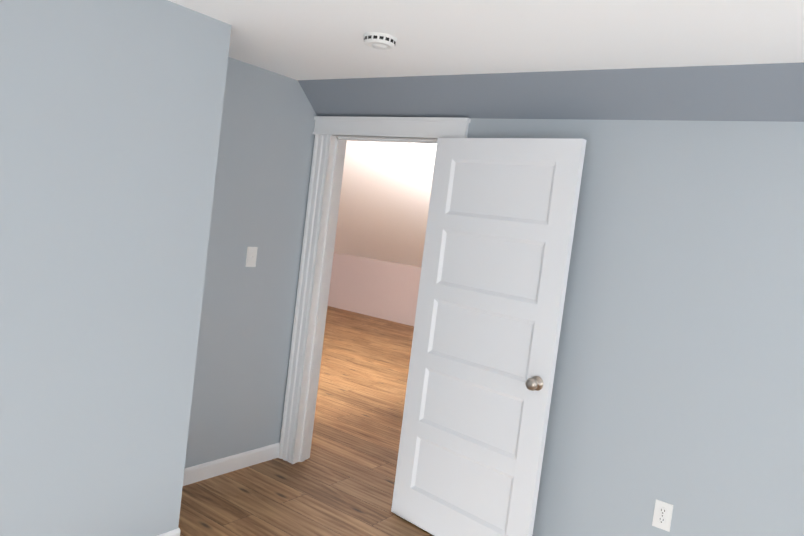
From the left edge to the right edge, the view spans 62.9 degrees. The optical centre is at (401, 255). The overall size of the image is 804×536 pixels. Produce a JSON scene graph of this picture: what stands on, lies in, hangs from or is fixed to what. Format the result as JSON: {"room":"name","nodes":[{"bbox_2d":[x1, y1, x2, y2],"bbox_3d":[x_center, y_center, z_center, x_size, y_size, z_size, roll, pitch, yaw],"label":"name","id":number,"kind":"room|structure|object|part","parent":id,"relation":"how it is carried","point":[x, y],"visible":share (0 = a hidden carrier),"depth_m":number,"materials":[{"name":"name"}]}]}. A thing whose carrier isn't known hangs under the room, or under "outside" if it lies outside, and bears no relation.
{"room":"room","nodes":[
{"label":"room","id":0,"kind":"room"},
{"bbox_2d":[0,0,231,535],"bbox_3d":[-2.074,-0.023,1.750,0.650,2.520,3.250,9,4,36],"label":"wall","id":1,"kind":"structure","parent":0,"point":[110,118],"depth_m":2.49,"materials":[{"name":"grey paint"}]},
{"bbox_2d":[157,528,179,535],"bbox_3d":[-1.920,1.225,1.672,0.014,0.092,3.130,9,4,36],"label":"baseboard","id":2,"kind":"structure","parent":1,"relation":"attached to","point":[175,532],"depth_m":2.91,"materials":[{"name":"white wood"}]},
{"bbox_2d":[185,57,316,467],"bbox_3d":[-1.018,0.000,3.653,0.120,2.520,1.170,9,4,36],"label":"wall","id":3,"kind":"structure","parent":0,"point":[264,164],"depth_m":3.77,"materials":[{"name":"grey paint"}]},
{"bbox_2d":[183,442,279,485],"bbox_3d":[-1.097,1.213,3.701,0.014,0.092,1.120,9,4,36],"label":"baseboard","id":4,"kind":"structure","parent":3,"relation":"attached to","point":[206,470],"depth_m":3.82,"materials":[{"name":"white wood"}]},
{"bbox_2d":[245,247,257,266],"bbox_3d":[-0.856,0.009,3.758,0.020,0.116,0.072,9,4,36],"label":"light switch","id":5,"kind":"object","parent":3,"relation":"attached to","point":[251,256],"visible":1,"depth_m":3.76,"materials":[{"name":"white plastic"}]},
{"bbox_2d":[178,306,433,535],"bbox_3d":[-0.507,1.335,4.548,9.400,0.100,9.650,9,4,36],"label":"floor","id":6,"kind":"structure","parent":0,"point":[340,481],"depth_m":4.03,"materials":[{"name":"brown wood"}]},
{"bbox_2d":[328,252,420,325],"bbox_3d":[1.505,-0.032,9.048,6.800,2.600,0.120,9,4,36],"label":"wall","id":7,"kind":"structure","parent":0,"point":[385,290],"depth_m":10.35,"materials":[{"name":"pink paint"}]},
{"bbox_2d":[334,141,436,266],"bbox_3d":[0.696,-0.462,7.844,6.800,1.590,2.800,9,4,36],"label":"ceiling slope","id":8,"kind":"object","parent":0,"point":[384,201],"depth_m":8.14,"materials":[{"name":"white paint"}]},
{"bbox_2d":[168,0,803,79],"bbox_3d":[0.567,-0.821,1.604,4.840,0.120,2.270,9,4,36],"label":"ceiling","id":9,"kind":"structure","parent":0,"point":[308,39],"depth_m":2.47,"materials":[{"name":"white paint"}]},
{"bbox_2d":[363,32,396,49],"bbox_3d":[-0.093,-0.882,2.721,0.140,0.043,0.140,9,4,36],"label":"smoke detector","id":10,"kind":"object","parent":9,"relation":"attached to","point":[380,41],"visible":1,"depth_m":2.68,"materials":[{"name":"white plastic"}]},
{"bbox_2d":[298,62,803,121],"bbox_3d":[1.318,-0.710,2.656,4.840,0.315,0.320,9,4,36],"label":"wall","id":11,"kind":"structure","parent":0,"point":[761,92],"depth_m":2.94,"materials":[{"name":"grey paint"}]},
{"bbox_2d":[467,118,803,535],"bbox_3d":[1.251,0.314,2.794,4.840,2.545,0.120,9,4,36],"label":"wall","id":12,"kind":"structure","parent":0,"point":[678,383],"depth_m":2.77,"materials":[{"name":"grey paint"}]},
{"bbox_2d":[278,116,470,463],"bbox_3d":[-0.181,0.283,3.828,1.098,2.143,0.170,9,4,36],"label":"door frame","id":13,"kind":"structure","parent":12,"relation":"attached to","point":[326,128],"depth_m":4.03,"materials":[{"name":"white wood"}]},
{"bbox_2d":[391,138,586,535],"bbox_3d":[0.373,0.438,3.222,0.850,2.018,0.165,10,4,43],"label":"open door","id":14,"kind":"structure","parent":12,"relation":"in","point":[501,220],"depth_m":3.18,"materials":[{"name":"white wood"}]},
{"label":"knob","id":15,"kind":"part","parent":14,"relation":"part of","materials":[{"name":"silver metal"}]},
{"bbox_2d":[652,499,672,531],"bbox_3d":[1.107,1.106,2.792,0.072,0.116,0.010,9,4,36],"label":"electrical outlet","id":16,"kind":"object","parent":12,"relation":"attached to","point":[662,515],"visible":1,"depth_m":2.79,"materials":[{"name":"white plastic"}]}
]}

